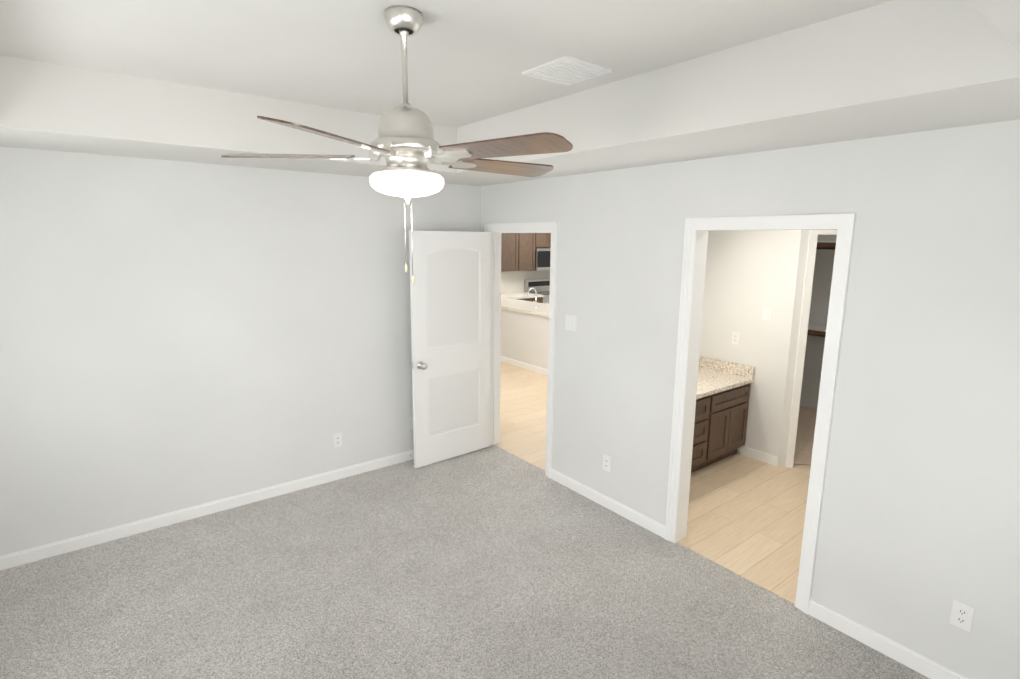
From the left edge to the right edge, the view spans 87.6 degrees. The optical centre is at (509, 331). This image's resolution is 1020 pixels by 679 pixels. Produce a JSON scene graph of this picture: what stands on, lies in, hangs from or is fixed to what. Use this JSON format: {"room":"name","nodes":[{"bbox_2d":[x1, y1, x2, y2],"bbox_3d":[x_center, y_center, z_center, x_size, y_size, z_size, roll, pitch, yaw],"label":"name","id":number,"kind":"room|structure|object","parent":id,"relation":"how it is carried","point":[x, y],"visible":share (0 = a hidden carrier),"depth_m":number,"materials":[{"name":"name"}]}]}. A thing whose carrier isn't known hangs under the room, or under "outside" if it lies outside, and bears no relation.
{"room":"empty bedroom","nodes":[
{"label":"empty bedroom","id":0,"kind":"room"},
{"bbox_2d":[0,146,480,555],"bbox_3d":[-1.838,-0.140,3.903,4.100,2.840,0.120,-7,12,-37],"label":"wall","id":1,"kind":"structure","parent":0,"point":[176,335],"depth_m":3.59,"materials":[{"name":"paint"}]},
{"bbox_2d":[0,450,413,569],"bbox_3d":[-1.794,1.227,4.088,3.830,0.085,0.030,-7,12,-37],"label":"baseboard","id":2,"kind":"structure","parent":1,"relation":"attached to","point":[37,553],"depth_m":3.72,"materials":[{"name":"white wood"}]},
{"bbox_2d":[333,432,341,447],"bbox_3d":[-1.408,0.890,4.347,0.072,0.116,0.007,-7,12,-37],"label":"outlet","id":3,"kind":"object","parent":1,"relation":"attached to","point":[337,438],"depth_m":4.34,"materials":[{"name":"white plastic"}]},
{"bbox_2d":[409,417,412,429],"bbox_3d":[-0.872,0.819,4.759,0.072,0.116,0.005,-7,12,-37],"label":"outlet","id":4,"kind":"object","parent":1,"relation":"attached to","point":[410,418],"depth_m":4.75,"materials":[{"name":"white plastic"}]},
{"bbox_2d":[0,0,892,127],"bbox_3d":[-0.404,-1.175,1.875,4.100,0.100,4.740,-7,12,-37],"label":"ceiling","id":5,"kind":"structure","parent":0,"point":[469,61],"depth_m":2.15,"materials":[{"name":"paint"}]},
{"bbox_2d":[221,6,572,283],"bbox_3d":[-0.344,-0.655,1.985,1.248,0.961,1.261,-7,12,-37],"label":"ceiling fan","id":6,"kind":"object","parent":5,"relation":"hanging from","point":[406,145],"visible":1,"depth_m":1.87,"materials":[{"name":"silver metal"}]},
{"bbox_2d":[0,0,1019,185],"bbox_3d":[-0.406,-0.973,1.909,4.100,0.310,4.740,-7,12,-37],"label":"soffit","id":7,"kind":"object","parent":5,"relation":"attached to","point":[894,67],"visible":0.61,"depth_m":2.45,"materials":[{"name":"paint"}]},
{"bbox_2d":[522,56,611,85],"bbox_3d":[0.266,-1.218,2.504,0.300,0.016,0.300,-7,12,-37],"label":"ceiling vent","id":8,"kind":"object","parent":5,"relation":"in","point":[566,70],"visible":0.98,"depth_m":2.47,"materials":[{"name":"white plastic"}]},
{"bbox_2d":[0,445,929,678],"bbox_3d":[-0.462,1.617,2.334,4.030,0.060,4.740,-7,12,-37],"label":"floor carpet","id":9,"kind":"object","parent":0,"point":[493,562],"visible":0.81,"depth_m":2.94,"materials":[{"name":"grey carpet"}]},
{"bbox_2d":[500,297,548,375],"bbox_3d":[0.366,0.049,8.607,0.810,0.915,3.726,-7,12,-37],"label":"wall","id":10,"kind":"structure","parent":0,"point":[524,333],"depth_m":8.21,"materials":[{"name":"paint"}]},
{"bbox_2d":[527,288,536,307],"bbox_3d":[0.334,-0.530,8.339,0.207,0.316,0.104,-7,12,-37],"label":"island faucet","id":11,"kind":"object","parent":10,"relation":"on","point":[535,301],"visible":1,"depth_m":8.35,"materials":[{"name":"silver metal"}]},
{"bbox_2d":[495,361,810,603],"bbox_3d":[1.914,0.765,7.421,6.125,0.060,7.920,-7,12,-37],"label":"floor","id":12,"kind":"structure","parent":0,"point":[746,517],"depth_m":4.10,"materials":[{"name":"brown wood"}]},
{"bbox_2d":[529,296,543,302],"bbox_3d":[0.249,-0.253,10.470,0.516,0.876,0.604,-7,12,-37],"label":"base cabinet","id":13,"kind":"object","parent":12,"relation":"on","point":[539,298],"depth_m":10.26,"materials":[{"name":"brown"}]},
{"bbox_2d":[501,292,534,299],"bbox_3d":[0.102,-0.685,10.268,0.910,0.040,0.616,-7,12,-37],"label":"countertop","id":14,"kind":"structure","parent":13,"relation":"on","point":[520,296],"depth_m":10.13,"materials":[{"name":"white stone"}]},
{"bbox_2d":[524,279,549,303],"bbox_3d":[0.772,-0.454,10.826,0.760,1.160,0.637,-7,12,-37],"label":"range","id":15,"kind":"object","parent":12,"relation":"on","point":[541,286],"visible":0.29,"depth_m":10.81,"materials":[{"name":"silver metal"}]},
{"bbox_2d":[691,380,752,472],"bbox_3d":[1.361,0.847,4.647,1.652,0.710,0.624,-7,12,-37],"label":"bathroom vanity","id":16,"kind":"object","parent":12,"relation":"on","point":[722,406],"depth_m":4.62,"materials":[{"name":"wood"}]},
{"bbox_2d":[696,368,750,395],"bbox_3d":[1.367,0.480,4.581,1.652,0.036,0.632,-7,12,-37],"label":"countertop","id":17,"kind":"structure","parent":16,"relation":"on","point":[709,381],"depth_m":4.75,"materials":[{"name":"beige stone"}]},
{"bbox_2d":[699,230,800,456],"bbox_3d":[2.161,-0.071,4.928,0.120,2.440,0.920,-7,12,-37],"label":"wall","id":18,"kind":"structure","parent":0,"point":[750,275],"depth_m":4.78,"materials":[{"name":"paint"}]},
{"bbox_2d":[699,356,754,379],"bbox_3d":[2.012,0.330,5.063,0.020,0.110,0.632,-7,12,-37],"label":"backsplash","id":19,"kind":"structure","parent":18,"relation":"attached to","point":[704,362],"depth_m":5.01,"materials":[{"name":"beige stone"}]},
{"bbox_2d":[731,331,739,344],"bbox_3d":[2.092,0.063,4.933,0.007,0.116,0.072,-7,12,-37],"label":"outlet","id":20,"kind":"object","parent":18,"relation":"attached to","point":[735,335],"depth_m":4.93,"materials":[{"name":"white plastic"}]},
{"bbox_2d":[739,446,778,466],"bbox_3d":[2.271,1.136,4.866,0.013,0.085,0.359,-7,12,-37],"label":"baseboard","id":21,"kind":"structure","parent":18,"relation":"attached to","point":[752,453],"depth_m":4.85,"materials":[{"name":"white wood"}]},
{"bbox_2d":[762,307,771,320],"bbox_3d":[2.260,-0.155,4.678,0.010,0.116,0.072,-7,12,-37],"label":"light switch","id":22,"kind":"object","parent":18,"relation":"attached to","point":[767,311],"depth_m":4.67,"materials":[{"name":"white plastic"}]},
{"bbox_2d":[481,119,1019,678],"bbox_3d":[1.151,-0.007,3.317,0.120,2.840,4.740,-7,12,-37],"label":"wall","id":23,"kind":"structure","parent":0,"point":[919,527],"depth_m":2.50,"materials":[{"name":"paint"}]},
{"bbox_2d":[409,231,490,467],"bbox_3d":[-0.497,0.145,4.689,0.820,2.016,0.183,-8,13,-39],"label":"bedroom door","id":24,"kind":"structure","parent":23,"relation":"in","point":[450,293],"depth_m":4.65,"materials":[{"name":"white wood"}]},
{"bbox_2d":[484,222,557,477],"bbox_3d":[0.111,0.119,4.690,0.156,2.103,0.957,-7,12,-37],"label":"door frame","id":25,"kind":"structure","parent":23,"relation":"attached to","point":[496,230],"depth_m":4.76,"materials":[{"name":"white wood"}]},
{"bbox_2d":[565,315,576,331],"bbox_3d":[0.467,-0.063,4.091,0.010,0.116,0.118,-7,12,-37],"label":"light switch","id":26,"kind":"object","parent":23,"relation":"attached to","point":[570,323],"visible":1,"depth_m":4.09,"materials":[{"name":"white plastic"}]},
{"bbox_2d":[603,454,610,471],"bbox_3d":[0.715,0.974,3.935,0.007,0.116,0.072,-7,12,-37],"label":"outlet","id":27,"kind":"object","parent":23,"relation":"attached to","point":[606,459],"depth_m":3.93,"materials":[{"name":"white plastic"}]},
{"bbox_2d":[550,468,664,538],"bbox_3d":[0.692,1.267,4.006,0.013,0.085,1.143,-7,12,-37],"label":"baseboard","id":28,"kind":"structure","parent":23,"relation":"attached to","point":[630,514],"depth_m":3.94,"materials":[{"name":"white wood"}]},
{"bbox_2d":[665,213,855,613],"bbox_3d":[1.387,0.411,3.076,0.156,2.103,0.912,-7,12,-37],"label":"door frame","id":29,"kind":"structure","parent":23,"relation":"attached to","point":[691,310],"depth_m":2.95,"materials":[{"name":"white wood"}]},
{"bbox_2d":[808,599,967,678],"bbox_3d":[2.026,1.572,2.320,0.013,0.085,1.374,-7,12,-37],"label":"baseboard","id":30,"kind":"structure","parent":23,"relation":"attached to","point":[911,659],"depth_m":2.58,"materials":[{"name":"white wood"}]},
{"bbox_2d":[950,600,974,631],"bbox_3d":[1.981,1.247,2.332,0.007,0.116,0.072,-7,12,-37],"label":"outlet","id":31,"kind":"object","parent":23,"relation":"attached to","point":[962,614],"depth_m":2.33,"materials":[{"name":"white plastic"}]},
{"bbox_2d":[778,230,809,466],"bbox_3d":[3.272,0.017,4.488,1.750,2.440,0.120,2,10,7],"label":"wall","id":32,"kind":"structure","parent":0,"point":[800,280],"depth_m":4.55,"materials":[{"name":"paint"}]},
{"bbox_2d":[785,230,836,467],"bbox_3d":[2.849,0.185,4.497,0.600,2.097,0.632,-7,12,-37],"label":"door frame","id":33,"kind":"structure","parent":32,"relation":"attached to","point":[799,367],"depth_m":4.52,"materials":[{"name":"white wood"}]},
{"bbox_2d":[793,406,816,464],"bbox_3d":[3.269,1.119,5.251,1.948,0.008,2.115,-7,12,-37],"label":"floor","id":34,"kind":"structure","parent":0,"point":[805,435],"depth_m":5.45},
{"bbox_2d":[800,235,836,409],"bbox_3d":[4.201,-0.155,5.541,0.120,2.440,2.450,-7,12,-37],"label":"wall","id":35,"kind":"structure","parent":0,"point":[820,298],"depth_m":6.23,"materials":[{"name":"paint"}]},
{"bbox_2d":[807,241,835,336],"bbox_3d":[4.011,-0.369,5.381,0.327,1.064,2.395,-7,12,-37],"label":"shelf","id":36,"kind":"object","parent":35,"relation":"attached to","point":[816,330],"depth_m":5.90,"materials":[{"name":"brown"}]},
{"bbox_3d":[-0.427,-1.020,10.268,6.020,2.440,0.120,-7,12,-37],"label":"wall","id":37,"kind":"structure","parent":0,"visible":0},
{"bbox_2d":[501,233,520,271],"bbox_3d":[-0.106,-1.682,10.112,0.585,1.064,0.324,-7,12,-37],"label":"upper cabinet","id":38,"kind":"object","parent":37,"relation":"attached to","point":[517,251],"depth_m":10.04,"materials":[{"name":"brown wood"}]},
{"bbox_2d":[501,270,549,293],"bbox_3d":[0.595,-1.054,10.985,2.630,0.455,0.011,-7,12,-37],"label":"tile backsplash","id":39,"kind":"structure","parent":37,"relation":"attached to","point":[512,281],"depth_m":10.64,"materials":[{"name":"white tile"}]},
{"bbox_2d":[521,233,540,270],"bbox_3d":[0.236,-1.723,10.374,0.560,1.064,0.324,-7,12,-37],"label":"upper cabinet","id":40,"kind":"object","parent":37,"relation":"attached to","point":[529,241],"depth_m":10.32,"materials":[{"name":"brown wood"}]},
{"bbox_2d":[541,233,550,247],"bbox_3d":[0.575,-1.984,10.596,0.425,0.619,0.324,-7,12,-37],"label":"upper cabinet","id":41,"kind":"object","parent":37,"relation":"attached to","point":[545,237],"depth_m":10.54,"materials":[{"name":"brown wood"}]},
{"bbox_2d":[535,248,550,269],"bbox_3d":[0.707,-1.464,10.751,0.716,0.425,0.391,-7,12,-37],"label":"microwave","id":42,"kind":"object","parent":41,"relation":"attached to","point":[542,258],"visible":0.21,"depth_m":10.50,"materials":[{"name":"silver metal"}]}
]}

